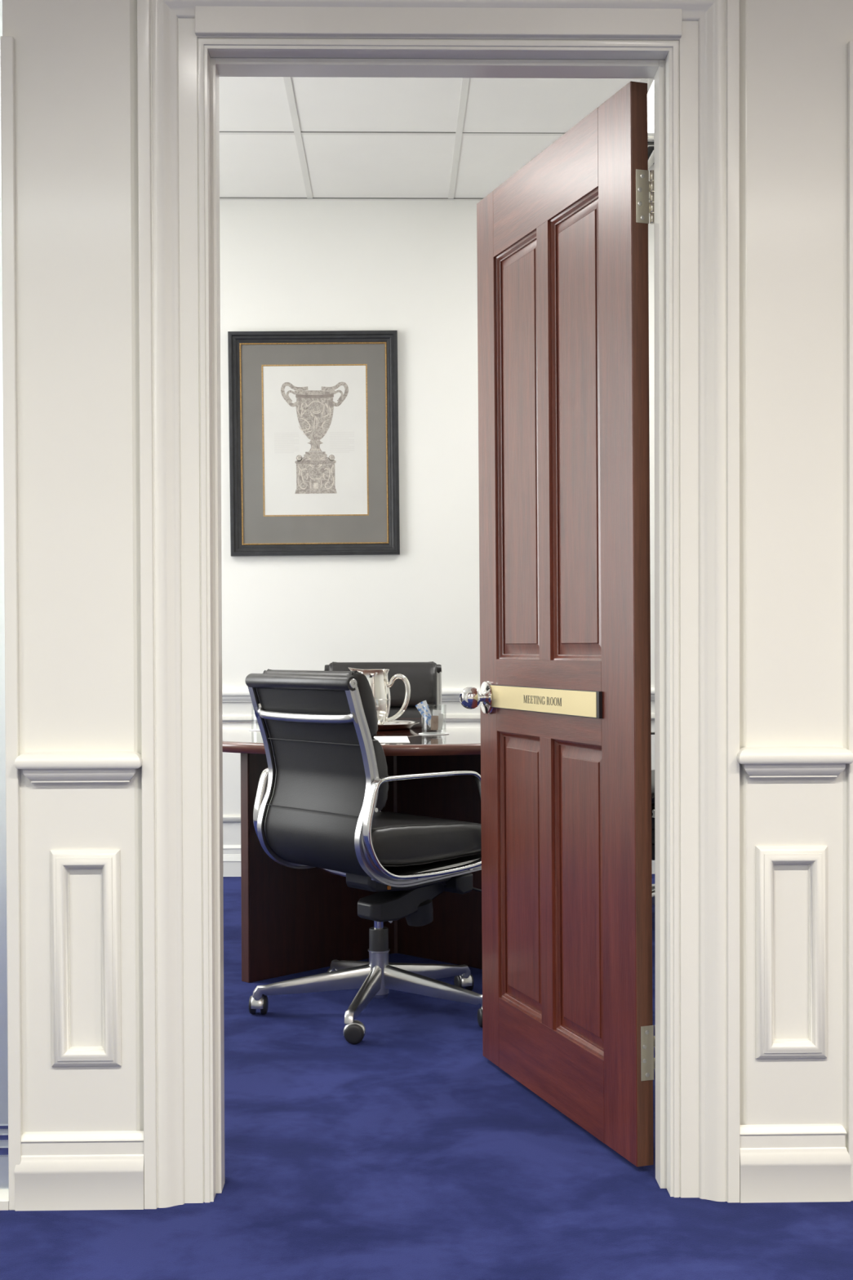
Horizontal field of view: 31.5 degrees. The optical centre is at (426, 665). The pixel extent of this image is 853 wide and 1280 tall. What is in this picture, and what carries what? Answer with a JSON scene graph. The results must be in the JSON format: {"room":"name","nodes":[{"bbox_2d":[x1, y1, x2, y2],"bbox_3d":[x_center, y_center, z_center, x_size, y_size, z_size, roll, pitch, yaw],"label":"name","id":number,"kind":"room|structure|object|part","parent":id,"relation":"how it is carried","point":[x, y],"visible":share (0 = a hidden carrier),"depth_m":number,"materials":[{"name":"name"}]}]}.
{"room":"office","nodes":[
{"label":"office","id":0,"kind":"room"},
{"bbox_2d":[0,0,852,1210],"bbox_3d":[-0.259,-0.517,2.739,6.800,2.950,0.166,0,1,-1],"label":"wall","id":1,"kind":"structure","parent":0,"point":[69,114],"depth_m":2.67,"materials":[{"name":"beige paint"}]},
{"bbox_2d":[0,0,142,1210],"bbox_3d":[-1.279,-0.188,2.664,1.556,2.300,0.094,0,1,-1],"label":"molding","id":2,"kind":"structure","parent":1,"relation":"in","point":[4,1201],"depth_m":2.70,"materials":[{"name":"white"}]},
{"bbox_3d":[-1.395,0.954,2.690,1.316,0.016,0.070,0,1,-1],"label":"sill","id":3,"kind":"part","parent":2,"relation":"part of","materials":[{"name":"beige paint"}]},
{"bbox_2d":[13,1130,143,1210],"bbox_3d":[-0.613,0.892,2.675,0.226,0.134,0.018,0,1,-1],"label":"baseboard","id":4,"kind":"structure","parent":1,"relation":"attached to","point":[57,1171],"depth_m":2.67,"materials":[{"name":"beige paint"}]},
{"bbox_2d":[49,849,121,1066],"bbox_3d":[-0.602,0.517,2.668,0.122,0.382,0.018,0,1,-1],"label":"trim","id":5,"kind":"structure","parent":1,"relation":"attached to","point":[63,1054],"depth_m":2.67,"materials":[{"name":"beige paint"}]},
{"bbox_2d":[137,0,740,1208],"bbox_3d":[0.026,-0.127,2.687,1.057,2.168,0.038,0,1,-1],"label":"trim","id":6,"kind":"structure","parent":1,"relation":"attached to","point":[704,64],"depth_m":2.68,"materials":[{"name":"beige paint"}]},
{"bbox_2d":[208,49,670,1198],"bbox_3d":[0.024,-0.069,2.768,0.822,2.050,0.054,0,1,-1],"label":"door frame","id":7,"kind":"structure","parent":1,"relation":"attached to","point":[655,68],"depth_m":2.75,"materials":[{"name":"beige paint"}]},
{"bbox_2d":[459,81,655,1166],"bbox_3d":[0.273,-0.077,3.218,0.174,2.029,0.829,-1,1,-19],"label":"door","id":8,"kind":"structure","parent":1,"relation":"in","point":[563,698],"depth_m":3.12,"materials":[{"name":"brown wood"}]},
{"bbox_3d":[0.109,0.075,3.533,0.061,0.053,0.053,-1,1,-19],"label":"knob","id":9,"kind":"part","parent":8,"relation":"part of","materials":[{"name":"silver metal"}]},
{"bbox_3d":[0.215,-0.477,3.382,0.033,0.927,0.256,-1,1,-19],"label":"panel moulding","id":10,"kind":"part","parent":8,"relation":"part of","materials":[{"name":"brown wood"}]},
{"bbox_3d":[0.223,0.462,3.395,0.033,0.619,0.256,-1,1,-19],"label":"panel moulding","id":11,"kind":"part","parent":8,"relation":"part of","materials":[{"name":"brown wood"}]},
{"bbox_3d":[0.215,-0.477,3.382,0.017,0.901,0.230,-1,1,-19],"label":"panel","id":12,"kind":"part","parent":8,"relation":"part of","materials":[{"name":"brown wood"}]},
{"bbox_3d":[0.223,0.462,3.395,0.017,0.593,0.230,-1,1,-19],"label":"panel","id":13,"kind":"part","parent":8,"relation":"part of","materials":[{"name":"brown wood"}]},
{"bbox_3d":[0.261,-1.015,3.227,0.035,0.153,0.568,-1,1,-19],"label":"rail","id":14,"kind":"part","parent":8,"relation":"part of","materials":[{"name":"brown wood"}]},
{"bbox_3d":[0.269,0.071,3.242,0.035,0.166,0.568,-1,1,-19],"label":"rail","id":15,"kind":"part","parent":8,"relation":"part of","materials":[{"name":"brown wood"}]},
{"bbox_3d":[0.275,0.855,3.253,0.035,0.164,0.568,-1,1,-19],"label":"rail","id":16,"kind":"part","parent":8,"relation":"part of","materials":[{"name":"brown wood"}]},
{"bbox_3d":[0.315,-0.473,3.084,0.033,0.927,0.251,-1,1,-19],"label":"panel moulding","id":17,"kind":"part","parent":8,"relation":"part of","materials":[{"name":"brown wood"}]},
{"bbox_3d":[0.323,0.466,3.097,0.033,0.619,0.251,-1,1,-19],"label":"panel moulding","id":18,"kind":"part","parent":8,"relation":"part of","materials":[{"name":"brown wood"}]},
{"bbox_3d":[0.315,-0.473,3.084,0.017,0.901,0.225,-1,1,-19],"label":"panel","id":19,"kind":"part","parent":8,"relation":"part of","materials":[{"name":"brown wood"}]},
{"bbox_3d":[0.323,0.466,3.097,0.017,0.593,0.225,-1,1,-19],"label":"panel","id":20,"kind":"part","parent":8,"relation":"part of","materials":[{"name":"brown wood"}]},
{"bbox_2d":[755,845,827,1058],"bbox_3d":[0.652,0.511,2.695,0.128,0.380,0.018,0,1,-1],"label":"trim","id":21,"kind":"structure","parent":1,"relation":"attached to","point":[766,856],"depth_m":2.69,"materials":[{"name":"beige paint"}]},
{"bbox_2d":[737,746,852,777],"bbox_3d":[0.651,0.172,2.682,0.203,0.056,0.037,0,1,-1],"label":"rail","id":22,"kind":"object","parent":1,"relation":"attached to","point":[763,762],"visible":1,"depth_m":2.67,"materials":[{"name":"beige paint"}]},
{"bbox_2d":[740,1124,851,1203],"bbox_3d":[0.657,0.888,2.701,0.198,0.134,0.018,0,1,-1],"label":"baseboard","id":23,"kind":"structure","parent":1,"relation":"attached to","point":[780,1162],"depth_m":2.69,"materials":[{"name":"beige paint"}]},
{"bbox_2d":[0,874,852,1279],"bbox_3d":[-0.248,0.987,2.459,6.800,0.050,8.300,0,1,-1],"label":"floor","id":24,"kind":"structure","parent":0,"point":[402,1152],"depth_m":2.73,"materials":[{"name":"blue carpet"}]},
{"bbox_2d":[222,718,482,982],"bbox_3d":[-0.101,0.567,4.902,1.530,0.720,1.530,0,1,-1],"label":"meeting table","id":25,"kind":"object","parent":24,"relation":"on","point":[294,921],"visible":0.3,"depth_m":4.65,"materials":[{"name":"brown wood"}]},
{"bbox_2d":[248,728,260,731],"bbox_3d":[-0.525,0.208,4.878,0.094,0.002,0.094,0,1,-1],"label":"coaster","id":26,"kind":"object","parent":25,"relation":"on","point":[254,730],"visible":0.3,"depth_m":4.85,"materials":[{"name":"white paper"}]},
{"bbox_3d":[-0.325,0.586,4.676,0.036,0.690,0.601,1,1,45],"label":"panel","id":27,"kind":"part","parent":25,"relation":"part of","materials":[{"name":"brown wood"}]},
{"bbox_2d":[373,736,409,742],"bbox_3d":[-0.157,0.214,4.373,0.210,0.001,0.297,0,1,-2],"label":"paper sheet","id":28,"kind":"object","parent":25,"relation":"on","point":[380,739],"visible":0.36,"depth_m":4.38,"materials":[{"name":"white paper"}]},
{"bbox_3d":[-0.101,0.582,4.902,0.060,0.690,0.060,0,1,-1],"label":"post","id":29,"kind":"part","parent":25,"relation":"part of","materials":[{"name":"brown wood"}]},
{"bbox_2d":[377,720,419,730],"bbox_3d":[-0.177,0.196,4.956,0.309,0.020,0.309,0,1,-1],"label":"serving tray","id":30,"kind":"object","parent":25,"relation":"on","point":[387,726],"visible":0.41,"depth_m":4.87,"materials":[{"name":"silver metal"}]},
{"bbox_2d":[348,667,410,724],"bbox_3d":[-0.157,0.105,4.940,0.186,0.198,0.122,0,1,34],"label":"water jug","id":31,"kind":"object","parent":30,"relation":"on","point":[378,680],"visible":0.66,"depth_m":4.92,"materials":[{"name":"silver metal"}]},
{"bbox_3d":[-0.095,0.106,4.938,0.087,0.157,0.019,0,1,11],"label":"jug handle","id":32,"kind":"part","parent":31,"relation":"part of","materials":[{"name":"silver metal"}]},
{"bbox_2d":[418,732,448,734],"bbox_3d":[0.022,0.209,4.645,0.094,0.002,0.094,0,1,-1],"label":"coaster","id":33,"kind":"object","parent":25,"relation":"on","point":[424,732],"visible":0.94,"depth_m":4.62,"materials":[{"name":"white paper"}]},
{"bbox_2d":[421,711,446,733],"bbox_3d":[0.022,0.164,4.644,0.078,0.088,0.078,0,1,-1],"label":"glass tumbler","id":34,"kind":"object","parent":33,"relation":"on","point":[446,711],"visible":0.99,"depth_m":4.64,"materials":[{"name":"clear glass"}]},
{"bbox_2d":[415,702,431,727],"bbox_3d":[-0.005,0.151,4.628,0.059,0.077,0.007,0,1,-8],"label":"sachet","id":35,"kind":"object","parent":34,"relation":"in","point":[419,706],"visible":1,"depth_m":4.63,"materials":[{"name":"paper"}]},
{"bbox_2d":[420,700,431,718],"bbox_3d":[0.004,0.148,4.646,0.045,0.083,0.007,0,1,-6],"label":"sachet","id":36,"kind":"object","parent":34,"relation":"in","point":[424,704],"visible":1,"depth_m":4.64,"materials":[{"name":"paper"}]},
{"bbox_2d":[431,715,438,729],"bbox_3d":[0.025,0.175,4.625,0.024,0.045,0.006,0,1,-1],"label":"sachet","id":37,"kind":"object","parent":34,"relation":"in","point":[434,719],"visible":1,"depth_m":4.62,"materials":[{"name":"brown paper"}]},
{"bbox_2d":[432,709,441,715],"bbox_3d":[0.032,0.167,4.661,0.030,0.062,0.007,0,1,-9],"label":"sachet","id":38,"kind":"object","parent":34,"relation":"in","point":[435,713],"visible":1,"depth_m":4.66,"materials":[{"name":"white paper"}]},
{"bbox_2d":[437,713,443,729],"bbox_3d":[0.042,0.172,4.636,0.019,0.051,0.006,0,1,-13],"label":"sachet","id":39,"kind":"object","parent":34,"relation":"in","point":[440,715],"visible":1,"depth_m":4.63,"materials":[{"name":"white paper"}]},
{"bbox_3d":[0.133,0.584,4.686,0.601,0.690,0.036,1,1,43],"label":"panel","id":40,"kind":"part","parent":25,"relation":"part of","materials":[{"name":"brown wood"}]},
{"bbox_2d":[244,668,482,1044],"bbox_3d":[-0.079,0.473,4.147,0.720,0.927,0.700,-1,1,-41],"label":"office chair","id":41,"kind":"object","parent":24,"relation":"on","point":[323,801],"visible":0.95,"depth_m":3.98,"materials":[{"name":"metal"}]},
{"bbox_3d":[-0.307,0.849,4.084,0.324,0.081,0.027,0,1,-7],"label":"leg","id":42,"kind":"part","parent":41,"relation":"part of","materials":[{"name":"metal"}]},
{"bbox_3d":[-0.300,0.406,4.267,0.442,0.267,0.027,-1,1,-41],"label":"armrest","id":43,"kind":"part","parent":41,"relation":"part of","materials":[{"name":"metal"}]},
{"bbox_3d":[-0.204,0.847,4.269,0.027,0.081,0.324,-1,1,-25],"label":"leg","id":44,"kind":"part","parent":41,"relation":"part of","materials":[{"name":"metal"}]},
{"bbox_3d":[-0.164,0.851,3.929,0.027,0.081,0.324,0,1,11],"label":"leg","id":45,"kind":"part","parent":41,"relation":"part of","materials":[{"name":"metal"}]},
{"bbox_3d":[-0.024,0.680,4.180,0.088,0.077,0.084,-1,1,-41],"label":"tension knob","id":46,"kind":"part","parent":41,"relation":"part of","materials":[{"name":"black plastic"}]},
{"bbox_3d":[0.014,0.410,3.909,0.442,0.267,0.027,-1,1,-41],"label":"armrest","id":47,"kind":"part","parent":41,"relation":"part of","materials":[{"name":"metal"}]},
{"bbox_3d":[0.003,0.846,4.228,0.324,0.081,0.027,-1,1,-43],"label":"leg","id":48,"kind":"part","parent":41,"relation":"part of","materials":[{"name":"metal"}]},
{"bbox_3d":[0.028,0.849,4.018,0.324,0.081,0.027,0,1,29],"label":"leg","id":49,"kind":"part","parent":41,"relation":"part of","materials":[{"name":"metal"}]},
{"bbox_3d":[0.140,0.639,4.273,0.235,0.077,0.014,-1,1,-33],"label":"lever","id":50,"kind":"part","parent":41,"relation":"part of","materials":[{"name":"black plastic"}]},
{"bbox_2d":[324,661,441,718],"bbox_3d":[-0.156,0.455,5.465,0.700,0.927,0.719,0,1,-1],"label":"office chair","id":51,"kind":"object","parent":24,"relation":"on","point":[424,678],"visible":0.12,"depth_m":5.70,"materials":[{"name":"leather"}]},
{"bbox_2d":[651,731,655,905],"bbox_3d":[0.856,0.453,5.435,0.719,0.927,0.700,-1,1,-26],"label":"office chair","id":52,"kind":"object","parent":24,"relation":"on","point":[652,732],"visible":0.02,"depth_m":5.37,"materials":[{"name":"metal"}]},
{"bbox_3d":[0.796,0.660,5.423,0.088,0.077,0.084,-1,1,-26],"label":"tension knob","id":53,"kind":"part","parent":52,"relation":"part of","materials":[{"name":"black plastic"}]},
{"bbox_3d":[0.760,0.828,5.389,0.324,0.081,0.027,-1,1,-28],"label":"leg","id":54,"kind":"part","parent":52,"relation":"part of","materials":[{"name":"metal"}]},
{"bbox_2d":[218,76,653,200],"bbox_3d":[-0.180,-1.995,4.647,5.350,0.054,3.686,0,1,-1],"label":"ceiling","id":55,"kind":"structure","parent":0,"point":[282,138],"depth_m":5.63,"materials":[{"name":"tile"}]},
{"bbox_2d":[646,78,653,134],"bbox_3d":[1.037,-1.990,5.075,0.576,0.026,1.174,0,1,-1],"label":"recessed light","id":56,"kind":"object","parent":55,"relation":"in","point":[650,82],"visible":0.02,"depth_m":5.37,"materials":[{"name":"white"}]},
{"bbox_2d":[648,136,653,181],"bbox_3d":[1.018,-2.006,5.990,0.576,0.034,0.576,0,1,-1],"label":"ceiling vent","id":57,"kind":"object","parent":55,"relation":"in","point":[651,139],"visible":0.04,"depth_m":5.94,"materials":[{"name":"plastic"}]},
{"bbox_2d":[219,193,654,844],"bbox_3d":[-0.214,-0.577,6.550,5.550,2.963,0.080,0,1,-1],"label":"wall","id":58,"kind":"structure","parent":0,"point":[409,268],"depth_m":6.50,"materials":[{"name":"beige paint"}]},
{"bbox_2d":[227,330,399,555],"bbox_3d":[-0.481,-0.951,6.483,0.738,0.968,0.030,-1,1,-1],"label":"framed print","id":59,"kind":"object","parent":58,"relation":"attached to","point":[313,415],"visible":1,"depth_m":6.49,"materials":[{"name":"paper"}]},
{"bbox_2d":[222,687,654,702],"bbox_3d":[-0.211,0.127,6.503,5.350,0.056,0.032,0,1,-1],"label":"rail","id":60,"kind":"object","parent":58,"relation":"attached to","point":[447,694],"depth_m":6.49,"materials":[{"name":"beige paint"}]},
{"bbox_2d":[222,712,654,822],"bbox_3d":[-0.135,0.440,6.516,4.600,0.465,0.018,0,1,-1],"label":"trim","id":61,"kind":"structure","parent":58,"relation":"attached to","point":[225,717],"depth_m":6.50,"materials":[{"name":"beige paint"}]},
{"bbox_2d":[222,844,654,876],"bbox_3d":[-0.209,0.838,6.520,5.350,0.134,0.018,0,1,-1],"label":"baseboard","id":62,"kind":"structure","parent":58,"relation":"attached to","point":[231,853],"depth_m":6.50,"materials":[{"name":"beige paint"}]}
]}

